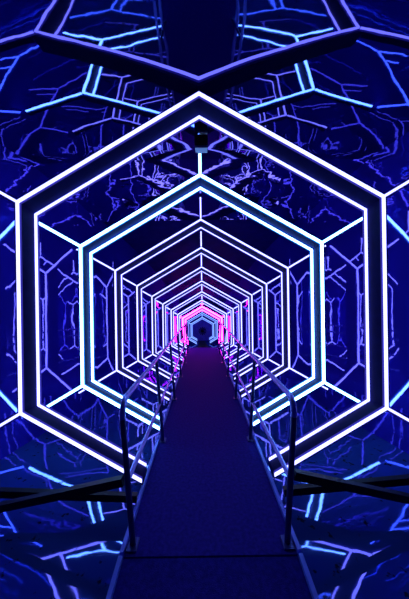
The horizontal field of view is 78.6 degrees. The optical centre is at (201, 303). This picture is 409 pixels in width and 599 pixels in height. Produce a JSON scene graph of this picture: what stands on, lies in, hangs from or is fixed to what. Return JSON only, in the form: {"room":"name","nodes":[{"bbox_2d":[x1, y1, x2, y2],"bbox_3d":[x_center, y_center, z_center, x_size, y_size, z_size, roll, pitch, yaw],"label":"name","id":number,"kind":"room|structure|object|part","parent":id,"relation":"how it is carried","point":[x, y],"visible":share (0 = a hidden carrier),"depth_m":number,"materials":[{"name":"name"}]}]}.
{"room":"neon light tunnel","nodes":[
{"label":"neon light tunnel","id":0,"kind":"room"},
{"bbox_2d":[0,144,188,459],"bbox_3d":[-1.629,-0.059,5.120,0.291,4.707,12.379,-1,0,10],"label":"wall","id":1,"kind":"structure","parent":0,"point":[59,294],"depth_m":3.56,"materials":[{"name":"mirror"}]},
{"bbox_2d":[31,158,368,221],"bbox_3d":[-0.025,-1.659,3.756,4.166,0.366,1.350,-1,0,0],"label":"ceiling","id":2,"kind":"structure","parent":0,"point":[262,181],"depth_m":3.64,"materials":[{"name":"mirror"}]},
{"bbox_2d":[76,197,327,401],"bbox_3d":[-0.001,-0.054,3.917,3.830,3.136,0.205,-1,0,0],"label":"light","id":3,"kind":"object","parent":2,"relation":"attached to","point":[282,268],"visible":0.95,"depth_m":3.89,"materials":[{"name":"blue paint"}]},
{"bbox_2d":[103,219,297,310],"bbox_3d":[-0.009,-0.616,7.828,3.494,1.847,6.794,-1,0,0],"label":"ceiling","id":4,"kind":"structure","parent":0,"point":[250,231],"depth_m":5.33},
{"bbox_2d":[123,231,280,382],"bbox_3d":[0.001,0.078,4.786,3.180,2.862,0.205,-1,0,0],"label":"light","id":5,"kind":"object","parent":4,"relation":"attached to","point":[200,250],"visible":0.87,"depth_m":4.75,"materials":[{"name":"blue paint"}]},
{"bbox_2d":[142,255,261,370],"bbox_3d":[0.003,0.198,5.654,2.762,2.609,0.205,-1,0,0],"label":"light","id":6,"kind":"object","parent":4,"relation":"attached to","point":[201,268],"visible":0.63,"depth_m":5.58,"materials":[{"name":"blue paint"}]},
{"bbox_2d":[156,272,247,361],"bbox_3d":[0.005,0.319,6.522,2.431,2.356,0.205,-1,0,0],"label":"light","id":7,"kind":"object","parent":4,"relation":"attached to","point":[202,282],"visible":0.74,"depth_m":6.45,"materials":[{"name":"blue paint"}]},
{"bbox_2d":[166,285,237,352],"bbox_3d":[0.006,0.440,7.391,2.173,2.104,0.205,-1,0,0],"label":"light","id":8,"kind":"object","parent":4,"relation":"attached to","point":[200,293],"visible":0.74,"depth_m":7.32,"materials":[{"name":"blue paint"}]},
{"bbox_2d":[174,296,229,348],"bbox_3d":[0.008,0.560,8.259,1.915,1.851,0.205,-1,0,0],"label":"light","id":9,"kind":"object","parent":4,"relation":"attached to","point":[201,301],"visible":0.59,"depth_m":8.17,"materials":[{"name":"blue paint"}]},
{"bbox_2d":[180,304,223,343],"bbox_3d":[0.010,0.688,9.127,1.676,1.619,0.205,-1,0,0],"label":"light","id":10,"kind":"object","parent":4,"relation":"attached to","point":[201,308],"visible":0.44,"depth_m":9.04,"materials":[{"name":"blue paint"}]},
{"bbox_2d":[189,310,215,340],"bbox_3d":[0.015,0.989,11.255,1.215,1.364,0.060,-1,0,0],"label":"wall","id":11,"kind":"structure","parent":0,"point":[202,323],"depth_m":11.22,"materials":[{"name":"blue"}]},
{"bbox_2d":[199,327,205,334],"bbox_3d":[0.018,1.235,11.206,0.400,0.400,0.031,-1,0,0],"label":"rosette","id":12,"kind":"object","parent":11,"relation":"attached to","point":[202,329],"visible":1,"depth_m":11.21,"materials":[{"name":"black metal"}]},
{"bbox_2d":[0,0,408,163],"bbox_3d":[-0.032,-2.120,1.066,5.570,0.752,4.030,-1,0,0],"label":"ceiling","id":13,"kind":"structure","parent":0,"point":[330,78],"depth_m":1.97,"materials":[{"name":"mirror"}]},
{"bbox_2d":[39,153,361,431],"bbox_3d":[-0.002,-0.124,3.049,4.154,3.288,0.205,-1,0,0],"label":"light","id":14,"kind":"object","parent":13,"relation":"attached to","point":[199,181],"visible":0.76,"depth_m":3.03,"materials":[{"name":"blue paint"}]},
{"bbox_2d":[194,132,207,152],"bbox_3d":[-0.009,-1.705,2.644,0.140,0.177,0.126,-1,0,0],"label":"ceiling speaker","id":15,"kind":"object","parent":13,"relation":"hanging from","point":[201,139],"visible":1,"depth_m":2.59,"materials":[{"name":"black plastic"}]},
{"bbox_2d":[196,135,206,142],"bbox_3d":[-0.009,-1.699,2.584,0.112,0.084,0.006,-1,0,0],"label":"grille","id":16,"kind":"object","parent":15,"relation":"attached to","point":[199,138],"depth_m":2.58,"materials":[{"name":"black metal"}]},
{"bbox_2d":[0,90,408,484],"bbox_3d":[-0.002,-0.140,2.181,4.474,3.330,0.205,-1,0,0],"label":"light","id":17,"kind":"object","parent":13,"relation":"attached to","point":[198,106],"visible":1,"depth_m":2.17,"materials":[{"name":"blue paint"}]},
{"bbox_2d":[0,341,408,598],"bbox_3d":[0.029,1.979,5.138,5.570,0.703,12.175,-1,0,0],"label":"floor","id":18,"kind":"structure","parent":0,"point":[353,545],"depth_m":2.00,"materials":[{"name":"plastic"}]},
{"bbox_2d":[186,311,217,344],"bbox_3d":[0.013,0.854,9.996,1.460,1.581,0.205,-1,0,0],"label":"light","id":19,"kind":"object","parent":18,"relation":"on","point":[202,312],"visible":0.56,"depth_m":9.93,"materials":[{"name":"blue paint"}]},
{"bbox_2d":[189,315,214,340],"bbox_3d":[0.014,0.944,10.864,1.269,1.390,0.205,-1,0,0],"label":"light","id":20,"kind":"object","parent":18,"relation":"on","point":[202,317],"visible":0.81,"depth_m":10.79,"materials":[{"name":"blue paint"}]},
{"bbox_2d":[197,341,207,347],"bbox_3d":[0.025,1.655,10.123,0.420,0.100,2.037,-1,0,0],"label":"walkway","id":21,"kind":"object","parent":18,"relation":"on","point":[201,343],"visible":0.6,"depth_m":9.89,"materials":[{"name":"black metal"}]},
{"bbox_2d":[119,347,301,558],"bbox_3d":[0.055,1.657,5.340,1.156,0.176,7.508,-1,0,0],"label":"walkway","id":22,"kind":"object","parent":18,"relation":"on","point":[206,491],"visible":0.82,"depth_m":2.20,"materials":[{"name":"carpet"}]},
{"bbox_2d":[0,487,137,502],"bbox_3d":[-1.065,1.519,1.983,1.098,0.110,0.045,-1,0,0],"label":"support bar","id":23,"kind":"object","parent":22,"relation":"attached to","point":[5,492],"visible":0.64,"depth_m":1.96,"materials":[{"name":"black metal"}]},
{"bbox_3d":[-0.510,1.653,5.340,0.026,0.150,7.508,-1,0,0],"label":"rail","id":24,"kind":"part","parent":22,"relation":"part of","materials":[{"name":"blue metal"}]},
{"bbox_2d":[119,322,189,552],"bbox_3d":[-0.490,1.121,5.239,0.119,0.970,7.261,-1,0,0],"label":"railing","id":25,"kind":"object","parent":22,"relation":"on","point":[132,546],"visible":1,"depth_m":1.89,"materials":[{"name":"metal"}]},
{"bbox_2d":[0,474,124,512],"bbox_3d":[-1.073,1.381,1.794,1.131,0.408,0.048,-1,0,11],"label":"diagonal brace","id":26,"kind":"object","parent":25,"relation":"attached to","point":[115,482],"visible":0.89,"depth_m":1.76,"materials":[{"name":"black metal"}]},
{"bbox_3d":[-0.492,1.185,1.659,0.096,0.839,0.040,-1,0,0],"label":"post","id":27,"kind":"part","parent":25,"relation":"part of","materials":[{"name":"metal"}]},
{"bbox_3d":[-0.458,1.601,1.659,0.070,0.011,0.100,-1,0,0],"label":"foot plate","id":28,"kind":"part","parent":25,"relation":"part of","materials":[{"name":"metal"}]},
{"bbox_3d":[-0.531,0.704,5.229,0.049,0.134,7.182,-1,0,0],"label":"handrail","id":29,"kind":"part","parent":25,"relation":"part of","materials":[{"name":"metal"}]},
{"bbox_3d":[-0.497,1.131,2.925,0.103,0.949,0.040,-1,0,0],"label":"post","id":30,"kind":"part","parent":25,"relation":"part of","materials":[{"name":"metal"}]},
{"bbox_3d":[-0.497,1.131,4.191,0.103,0.949,0.040,-1,0,0],"label":"post","id":31,"kind":"part","parent":25,"relation":"part of","materials":[{"name":"metal"}]},
{"bbox_3d":[-0.497,1.131,5.457,0.103,0.949,0.040,-1,0,0],"label":"post","id":32,"kind":"part","parent":25,"relation":"part of","materials":[{"name":"metal"}]},
{"bbox_3d":[-0.497,1.131,6.723,0.103,0.949,0.040,-1,0,0],"label":"post","id":33,"kind":"part","parent":25,"relation":"part of","materials":[{"name":"metal"}]},
{"bbox_3d":[-0.497,1.131,7.989,0.103,0.949,0.040,-1,0,0],"label":"post","id":34,"kind":"part","parent":25,"relation":"part of","materials":[{"name":"metal"}]},
{"bbox_2d":[217,321,296,550],"bbox_3d":[0.583,1.105,5.239,0.119,0.970,7.261,-1,0,0],"label":"railing","id":35,"kind":"object","parent":22,"relation":"on","point":[286,539],"visible":1,"depth_m":1.89,"materials":[{"name":"metal"}]},
{"bbox_3d":[0.590,1.114,7.989,0.103,0.949,0.040,-1,0,0],"label":"post","id":36,"kind":"part","parent":35,"relation":"part of","materials":[{"name":"metal"}]},
{"bbox_3d":[0.590,1.114,6.723,0.103,0.949,0.040,-1,0,0],"label":"post","id":37,"kind":"part","parent":35,"relation":"part of","materials":[{"name":"metal"}]},
{"bbox_3d":[0.590,1.114,5.457,0.103,0.949,0.040,-1,0,0],"label":"post","id":38,"kind":"part","parent":35,"relation":"part of","materials":[{"name":"metal"}]},
{"bbox_3d":[0.590,1.114,4.191,0.103,0.949,0.040,-1,0,0],"label":"post","id":39,"kind":"part","parent":35,"relation":"part of","materials":[{"name":"metal"}]},
{"bbox_3d":[0.590,1.114,2.925,0.103,0.949,0.040,-1,0,0],"label":"post","id":40,"kind":"part","parent":35,"relation":"part of","materials":[{"name":"metal"}]},
{"bbox_3d":[0.612,0.687,5.229,0.049,0.134,7.182,-1,0,0],"label":"handrail","id":41,"kind":"part","parent":35,"relation":"part of","materials":[{"name":"metal"}]},
{"bbox_3d":[0.566,1.585,1.659,0.070,0.011,0.100,-1,0,0],"label":"foot plate","id":42,"kind":"part","parent":35,"relation":"part of","materials":[{"name":"metal"}]},
{"bbox_3d":[0.587,1.169,1.659,0.096,0.839,0.040,-1,0,0],"label":"post","id":43,"kind":"part","parent":35,"relation":"part of","materials":[{"name":"metal"}]},
{"bbox_2d":[294,468,408,503],"bbox_3d":[1.141,1.327,1.794,1.080,0.420,0.048,-1,0,-11],"label":"diagonal brace","id":44,"kind":"object","parent":35,"relation":"attached to","point":[304,476],"visible":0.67,"depth_m":1.76,"materials":[{"name":"black metal"}]},
{"bbox_3d":[0.619,1.636,5.340,0.026,0.150,7.508,-1,0,0],"label":"rail","id":45,"kind":"part","parent":22,"relation":"part of","materials":[{"name":"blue metal"}]},
{"bbox_2d":[283,474,408,496],"bbox_3d":[1.152,1.443,1.983,1.012,0.134,0.045,-1,0,0],"label":"support bar","id":46,"kind":"object","parent":22,"relation":"attached to","point":[394,480],"visible":0.64,"depth_m":1.96,"materials":[{"name":"black metal"}]},
{"bbox_2d":[106,553,318,598],"bbox_3d":[0.057,1.821,0.489,1.156,0.493,2.195,-1,0,0],"label":"ramp","id":47,"kind":"object","parent":18,"relation":"on","point":[287,577],"visible":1,"depth_m":1.47,"materials":[{"name":"carpet"}]},
{"bbox_3d":[-0.509,1.785,0.489,0.026,0.405,2.195,-1,0,0],"label":"rail","id":48,"kind":"part","parent":47,"relation":"part of","materials":[{"name":"blue metal"}]},
{"bbox_3d":[0.621,1.768,0.489,0.026,0.405,2.195,-1,0,0],"label":"rail","id":49,"kind":"part","parent":47,"relation":"part of","materials":[{"name":"blue metal"}]},
{"bbox_2d":[216,132,408,453],"bbox_3d":[1.626,-0.107,5.120,0.291,4.707,12.379,-1,0,-10],"label":"wall","id":50,"kind":"structure","parent":0,"point":[389,167],"depth_m":3.48,"materials":[{"name":"mirror"}]}
]}

